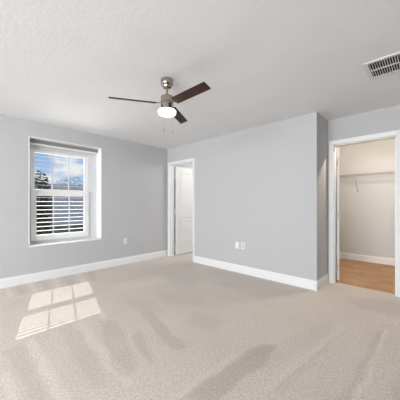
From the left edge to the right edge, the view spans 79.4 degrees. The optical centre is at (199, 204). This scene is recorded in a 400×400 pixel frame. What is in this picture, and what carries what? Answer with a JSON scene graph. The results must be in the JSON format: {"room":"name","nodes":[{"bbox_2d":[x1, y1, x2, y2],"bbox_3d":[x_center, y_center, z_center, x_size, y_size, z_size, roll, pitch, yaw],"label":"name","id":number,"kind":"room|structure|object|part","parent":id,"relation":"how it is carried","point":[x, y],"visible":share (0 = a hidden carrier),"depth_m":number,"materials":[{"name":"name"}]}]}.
{"room":"empty bedroom","nodes":[
{"label":"empty bedroom","id":0,"kind":"room"},
{"bbox_2d":[0,114,166,278],"bbox_3d":[-4.166,-0.044,2.130,0.260,2.440,9.622,0,0,44],"label":"wall","id":1,"kind":"structure","parent":0,"point":[134,175],"depth_m":4.40,"materials":[{"name":"grey paint"}]},
{"bbox_2d":[29,136,101,246],"bbox_3d":[-2.276,-0.192,4.099,0.272,1.674,1.109,0,0,44],"label":"window","id":2,"kind":"structure","parent":1,"relation":"in","point":[92,163],"depth_m":4.21,"materials":[{"name":"white plastic"}]},
{"bbox_3d":[-2.388,-0.522,4.131,0.044,0.713,0.882,0,0,44],"label":"sash","id":3,"kind":"part","parent":2,"relation":"part of","materials":[{"name":"white plastic"}]},
{"bbox_3d":[-2.355,0.169,4.099,0.044,0.814,0.882,0,0,44],"label":"sash","id":4,"kind":"part","parent":2,"relation":"part of","materials":[{"name":"white plastic"}]},
{"bbox_2d":[30,139,97,153],"bbox_3d":[-2.285,-0.976,4.107,0.047,0.082,1.079,0,0,44],"label":"window shade","id":5,"kind":"object","parent":2,"relation":"attached to","point":[32,141],"visible":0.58,"depth_m":4.05,"materials":[{"name":"grey fabric"}]},
{"bbox_3d":[-2.276,0.634,4.099,0.272,0.022,1.109,0,0,44],"label":"sill","id":6,"kind":"part","parent":2,"relation":"part of","materials":[{"name":"white paint"}]},
{"bbox_2d":[0,250,167,288],"bbox_3d":[-4.015,1.110,2.089,0.015,0.133,9.472,0,0,44],"label":"baseboard","id":7,"kind":"structure","parent":1,"relation":"attached to","point":[39,276],"depth_m":4.06,"materials":[{"name":"white paint"}]},
{"bbox_2d":[174,163,192,243],"bbox_3d":[-0.063,-0.044,6.418,0.120,2.440,2.008,0,0,44],"label":"wall","id":8,"kind":"structure","parent":0,"point":[189,165],"depth_m":5.76,"materials":[{"name":"white paint"}]},
{"bbox_2d":[0,252,399,399],"bbox_3d":[-1.380,1.235,1.243,5.513,0.122,12.190,0,0,44],"label":"floor","id":9,"kind":"structure","parent":0,"point":[176,327],"depth_m":2.16,"materials":[{"name":"beige carpet"}]},
{"bbox_2d":[0,0,399,148],"bbox_3d":[-1.380,-1.339,1.243,5.513,0.150,12.190,0,0,44],"label":"ceiling","id":10,"kind":"structure","parent":0,"point":[262,62],"depth_m":2.12,"materials":[{"name":"paint"}]},
{"bbox_2d":[108,77,210,134],"bbox_3d":[-0.247,-0.999,2.367,0.877,0.530,1.005,0,0,44],"label":"ceiling fan","id":11,"kind":"object","parent":10,"relation":"hanging from","point":[167,110],"visible":1,"depth_m":2.38,"materials":[{"name":"brown wood"}]},
{"bbox_3d":[-0.658,-1.018,2.357,0.442,0.007,0.094,0,17,-16],"label":"blade","id":12,"kind":"part","parent":11,"relation":"part of","materials":[{"name":"brown wood"}]},
{"bbox_3d":[-0.334,-0.929,2.448,0.184,0.052,0.184,0,0,44],"label":"lamp shade","id":13,"kind":"part","parent":11,"relation":"part of","materials":[{"name":"white glass"}]},
{"bbox_3d":[-0.252,-1.018,2.773,0.094,0.007,0.442,-17,-4,14],"label":"blade","id":14,"kind":"part","parent":11,"relation":"part of","materials":[{"name":"brown wood"}]},
{"bbox_3d":[-0.094,-1.018,2.213,0.442,0.007,0.093,0,-17,44],"label":"blade","id":15,"kind":"part","parent":11,"relation":"part of","materials":[{"name":"brown wood"}]},
{"bbox_2d":[363,52,399,79],"bbox_3d":[1.827,-1.258,2.074,0.655,0.010,0.367,0,0,44],"label":"ceiling vent","id":16,"kind":"object","parent":10,"relation":"in","point":[389,64],"visible":1,"depth_m":2.20,"materials":[{"name":"white metal"}]},
{"bbox_2d":[167,112,319,280],"bbox_3d":[0.369,-0.044,4.533,3.495,2.440,0.120,0,0,44],"label":"wall","id":17,"kind":"structure","parent":0,"point":[258,187],"depth_m":3.87,"materials":[{"name":"grey paint"}]},
{"bbox_2d":[168,158,194,261],"bbox_3d":[-0.369,0.116,5.239,0.849,2.121,0.156,0,0,44],"label":"trim","id":18,"kind":"structure","parent":17,"relation":"attached to","point":[171,165],"depth_m":5.45,"materials":[{"name":"white paint"}]},
{"bbox_2d":[174,167,192,254],"bbox_3d":[-0.322,0.147,5.783,0.145,2.031,0.757,0,0,44],"label":"door","id":19,"kind":"structure","parent":17,"relation":"in","point":[183,210],"depth_m":5.69,"materials":[{"name":"white paint"}]},
{"bbox_2d":[194,256,317,290],"bbox_3d":[0.742,1.110,4.083,2.363,0.133,0.015,0,0,44],"label":"baseboard","id":20,"kind":"structure","parent":17,"relation":"attached to","point":[278,277],"depth_m":3.84,"materials":[{"name":"white paint"}]},
{"bbox_2d":[320,115,327,277],"bbox_3d":[1.758,-0.044,3.545,0.120,2.440,0.371,0,0,44],"label":"wall","id":21,"kind":"structure","parent":0,"point":[323,122],"depth_m":3.49,"materials":[{"name":"grey paint"}]},
{"bbox_2d":[316,274,328,289],"bbox_3d":[1.761,1.110,3.449,0.015,0.133,0.506,0,0,44],"label":"baseboard","id":22,"kind":"structure","parent":21,"relation":"attached to","point":[324,280],"depth_m":3.44,"materials":[{"name":"white paint"}]},
{"bbox_2d":[328,105,399,273],"bbox_3d":[2.429,-0.044,3.243,2.770,2.440,0.120,0,0,44],"label":"wall","id":23,"kind":"structure","parent":0,"point":[385,119],"depth_m":3.33,"materials":[{"name":"grey paint"}]},
{"bbox_2d":[336,148,338,279],"bbox_3d":[2.227,0.147,3.992,0.145,2.031,0.747,0,0,21],"label":"door","id":24,"kind":"structure","parent":23,"relation":"in","point":[337,149],"depth_m":3.69,"materials":[{"name":"white paint"}]},
{"bbox_2d":[329,130,399,296],"bbox_3d":[2.289,0.116,3.377,0.839,2.121,0.156,0,0,44],"label":"trim","id":25,"kind":"structure","parent":23,"relation":"attached to","point":[395,134],"depth_m":3.40,"materials":[{"name":"white paint"}]},
{"bbox_2d":[336,138,394,258],"bbox_3d":[3.698,-0.044,4.737,2.540,2.440,0.120,0,0,44],"label":"wall","id":26,"kind":"structure","parent":0,"point":[367,215],"depth_m":4.91,"materials":[{"name":"white paint"}]},
{"bbox_2d":[339,252,394,265],"bbox_3d":[3.652,1.110,4.689,2.300,0.133,0.015,0,0,44],"label":"baseboard","id":27,"kind":"structure","parent":26,"relation":"attached to","point":[373,259],"depth_m":4.91,"materials":[{"name":"white paint"}]},
{"bbox_2d":[339,171,394,191],"bbox_3d":[3.550,-0.432,4.582,2.292,0.357,0.310,0,0,44],"label":"wire shelf","id":28,"kind":"object","parent":26,"relation":"attached to","point":[390,172],"visible":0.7,"depth_m":4.70,"materials":[{"name":"white metal"}]},
{"bbox_3d":[3.549,-0.583,4.581,2.292,0.042,0.308,0,0,44],"label":"shelf rail","id":29,"kind":"part","parent":28,"relation":"part of","materials":[{"name":"metal"}]},
{"label":"outside","id":30,"kind":"structure","parent":0,"visible":0},
{"bbox_3d":[-23.361,4.176,22.330,55.367,0.200,80.000,0,0,44],"label":"ground","id":31,"kind":"structure","parent":30,"visible":0},
{"bbox_2d":[35,170,52,235],"bbox_3d":[-7.357,1.273,11.137,1.122,5.710,1.149,0,0,44],"label":"tree","id":32,"kind":"object","parent":31,"relation":"on","point":[42,212],"visible":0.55,"depth_m":11.05,"materials":[{"name":"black plant"}]},
{"bbox_2d":[35,184,83,234],"bbox_3d":[-10.780,1.326,16.183,9.050,5.500,16.500,0,0,44],"label":"house","id":33,"kind":"structure","parent":31,"relation":"on","point":[74,200],"depth_m":14.41,"materials":[{"name":"grey"}]},
{"bbox_2d":[56,177,79,184],"bbox_3d":[-13.441,0.533,25.768,4.500,7.189,4.462,0,0,44],"label":"tree","id":34,"kind":"object","parent":31,"relation":"on","point":[70,177],"visible":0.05,"depth_m":25.49,"materials":[{"name":"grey plant"}]}
]}

